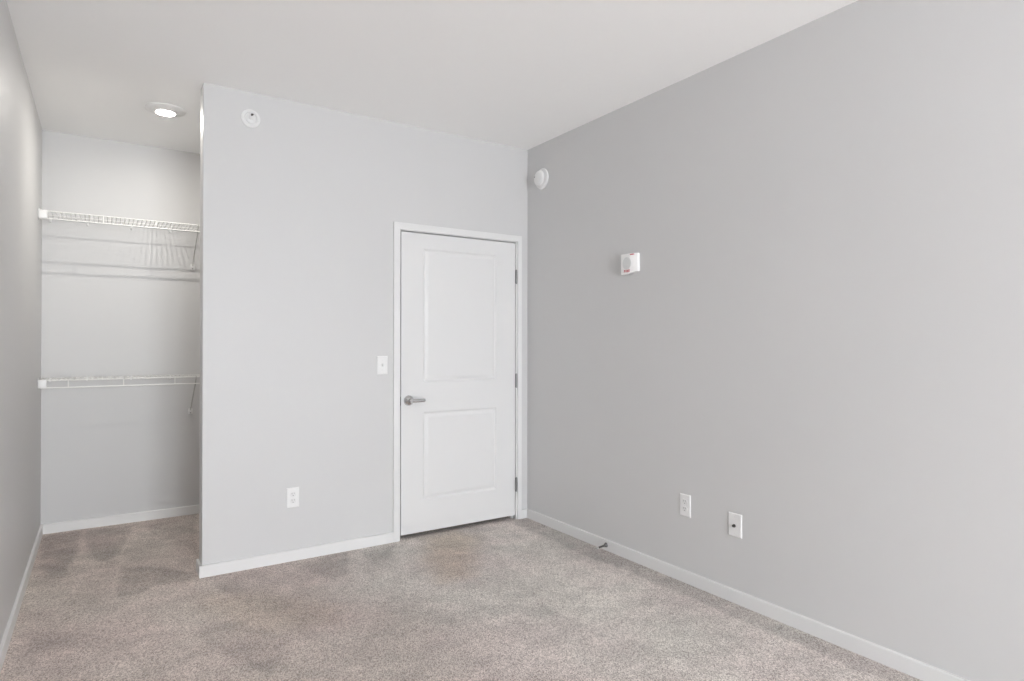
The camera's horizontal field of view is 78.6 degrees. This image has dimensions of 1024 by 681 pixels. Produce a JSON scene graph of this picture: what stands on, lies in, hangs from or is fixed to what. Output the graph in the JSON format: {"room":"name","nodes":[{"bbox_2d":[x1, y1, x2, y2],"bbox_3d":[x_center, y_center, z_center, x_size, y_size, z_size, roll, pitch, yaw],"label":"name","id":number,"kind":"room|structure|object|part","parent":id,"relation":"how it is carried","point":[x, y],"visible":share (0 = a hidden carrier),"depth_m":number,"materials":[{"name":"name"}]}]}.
{"room":"empty bedroom","nodes":[
{"label":"empty bedroom","id":0,"kind":"room"},
{"bbox_2d":[0,0,41,643],"bbox_3d":[-0.500,-0.015,0.029,0.120,2.863,10.238,0,0,-33],"label":"wall","id":1,"kind":"structure","parent":0,"point":[20,126],"depth_m":3.04,"materials":[{"name":"grey paint"}]},
{"bbox_2d":[0,524,42,672],"bbox_3d":[-0.446,1.269,0.060,0.016,0.076,9.998,0,0,-33],"label":"baseboard","id":2,"kind":"structure","parent":1,"relation":"attached to","point":[5,642],"depth_m":3.02,"materials":[{"name":"white paint"}]},
{"bbox_2d":[41,130,199,523],"bbox_3d":[-1.972,0.006,5.115,3.001,2.863,0.120,0,0,-33],"label":"wall","id":3,"kind":"structure","parent":0,"point":[117,300],"depth_m":4.48,"materials":[{"name":"grey paint"}]},
{"bbox_2d":[37,374,199,413],"bbox_3d":[-2.378,0.401,4.585,1.740,0.312,0.318,0,0,-33],"label":"wire shelf","id":4,"kind":"object","parent":3,"relation":"attached to","point":[42,383],"visible":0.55,"depth_m":4.29,"materials":[{"name":"white metal"}]},
{"bbox_2d":[38,208,199,270],"bbox_3d":[-2.377,-0.688,4.590,1.740,0.312,0.318,0,0,-33],"label":"wire shelf","id":5,"kind":"object","parent":3,"relation":"attached to","point":[42,214],"visible":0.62,"depth_m":4.29,"materials":[{"name":"white metal"}]},
{"bbox_2d":[43,505,198,533],"bbox_3d":[-2.458,1.288,4.712,1.728,0.076,0.016,0,0,-33],"label":"baseboard","id":6,"kind":"structure","parent":3,"relation":"attached to","point":[49,528],"depth_m":4.47,"materials":[{"name":"white paint"}]},
{"bbox_2d":[199,83,527,564],"bbox_3d":[-0.833,-0.047,4.117,2.192,2.763,0.115,0,0,-33],"label":"wall partition","id":7,"kind":"structure","parent":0,"point":[299,208],"depth_m":3.79,"materials":[{"name":"grey paint"}]},
{"bbox_2d":[241,109,259,127],"bbox_3d":[-1.500,-1.282,3.594,0.106,0.106,0.035,0,0,-33],"label":"sprinkler","id":8,"kind":"object","parent":7,"relation":"attached to","point":[250,118],"visible":1,"depth_m":3.60,"materials":[{"name":"white plastic"}]},
{"bbox_2d":[286,487,298,507],"bbox_3d":[-1.306,0.937,3.728,0.073,0.119,0.008,0,0,-33],"label":"wall outlet","id":9,"kind":"object","parent":7,"relation":"attached to","point":[292,494],"visible":1,"depth_m":3.73,"materials":[{"name":"white plastic"}]},
{"bbox_2d":[196,509,526,577],"bbox_3d":[-0.846,1.287,4.103,2.192,0.076,0.143,0,0,-33],"label":"baseboard","id":10,"kind":"structure","parent":7,"relation":"attached to","point":[230,566],"depth_m":3.71,"materials":[{"name":"white paint"}]},
{"bbox_2d":[377,356,387,374],"bbox_3d":[-0.836,0.160,4.035,0.073,0.119,0.016,0,0,-33],"label":"light switch","id":11,"kind":"object","parent":7,"relation":"attached to","point":[382,361],"visible":1,"depth_m":4.04,"materials":[{"name":"white plastic"}]},
{"bbox_2d":[393,222,521,541],"bbox_3d":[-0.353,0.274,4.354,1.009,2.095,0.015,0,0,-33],"label":"trim","id":12,"kind":"structure","parent":7,"relation":"attached to","point":[397,226],"depth_m":4.10,"materials":[{"name":"white paint"}]},
{"bbox_2d":[400,231,516,534],"bbox_3d":[-0.345,0.284,4.362,0.913,2.005,0.091,0,0,-33],"label":"door","id":13,"kind":"structure","parent":7,"relation":"in","point":[458,378],"depth_m":4.34,"materials":[{"name":"white paint"}]},
{"bbox_3d":[-0.672,0.398,4.126,0.069,0.069,0.055,0,0,-33],"label":"handle","id":14,"kind":"part","parent":13,"relation":"part of","materials":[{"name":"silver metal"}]},
{"bbox_3d":[-0.622,0.398,4.139,0.108,0.024,0.016,0,0,-33],"label":"lever","id":15,"kind":"part","parent":13,"relation":"part of","materials":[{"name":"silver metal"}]},
{"bbox_2d":[6,0,857,153],"bbox_3d":[0.806,-1.501,0.892,3.241,0.120,10.238,0,0,-33],"label":"ceiling","id":16,"kind":"structure","parent":0,"point":[522,74],"depth_m":3.14,"materials":[{"name":"white paint"}]},
{"bbox_2d":[145,102,185,116],"bbox_3d":[-2.144,-1.414,3.868,0.225,0.035,0.225,0,0,-33],"label":"recessed light","id":17,"kind":"object","parent":16,"relation":"in","point":[164,109],"visible":1,"depth_m":3.83,"materials":[{"name":"white"}]},
{"bbox_2d":[0,514,921,680],"bbox_3d":[0.803,1.302,0.880,3.001,0.001,9.998,0,0,-33],"label":"floor","id":18,"kind":"structure","parent":0,"point":[507,598],"depth_m":2.96,"materials":[{"name":"beige carpet"}]},
{"bbox_2d":[527,0,1023,680],"bbox_3d":[2.109,-0.005,1.742,0.120,2.863,10.238,0,0,-33],"label":"wall","id":19,"kind":"structure","parent":0,"point":[816,340],"depth_m":2.78,"materials":[{"name":"grey paint"}]},
{"bbox_2d":[534,168,548,188],"bbox_3d":[0.201,-1.168,4.504,0.047,0.149,0.149,0,0,-33],"label":"smoke detector","id":20,"kind":"object","parent":19,"relation":"attached to","point":[541,177],"visible":1,"depth_m":4.47,"materials":[{"name":"white plastic"}]},
{"bbox_2d":[621,253,639,274],"bbox_3d":[0.706,-0.458,3.737,0.038,0.122,0.120,0,0,-33],"label":"fire alarm","id":21,"kind":"object","parent":19,"relation":"attached to","point":[630,263],"visible":1,"depth_m":3.71,"materials":[{"name":"white plastic"}]},
{"bbox_2d":[622,257,630,268],"bbox_3d":[0.687,-0.462,3.738,0.007,0.074,0.074,0,0,-33],"label":"speaker grille","id":22,"kind":"object","parent":21,"relation":"attached to","point":[626,261],"depth_m":3.74,"materials":[{"name":"white plastic"}]},
{"bbox_2d":[680,493,690,517],"bbox_3d":[0.941,0.896,3.399,0.008,0.119,0.073,0,0,-33],"label":"wall outlet","id":23,"kind":"object","parent":19,"relation":"attached to","point":[685,500],"visible":1,"depth_m":3.39,"materials":[{"name":"white plastic"}]},
{"bbox_2d":[729,512,741,538],"bbox_3d":[1.113,0.924,3.129,0.017,0.117,0.078,0,0,-33],"label":"cable plate","id":24,"kind":"object","parent":19,"relation":"attached to","point":[735,520],"visible":1,"depth_m":3.13,"materials":[{"name":"white plastic"}]},
{"bbox_2d":[526,508,969,680],"bbox_3d":[2.452,1.277,1.091,0.016,0.076,8.540,0,0,-33],"label":"baseboard","id":25,"kind":"structure","parent":19,"relation":"attached to","point":[910,666],"depth_m":2.95,"materials":[{"name":"white paint"}]},
{"bbox_2d":[596,542,607,548],"bbox_3d":[0.557,1.279,3.891,0.083,0.029,0.029,0,0,-34],"label":"door stop","id":26,"kind":"object","parent":25,"relation":"attached to","point":[605,543],"visible":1,"depth_m":3.90,"materials":[{"name":"silver metal"}]}
]}

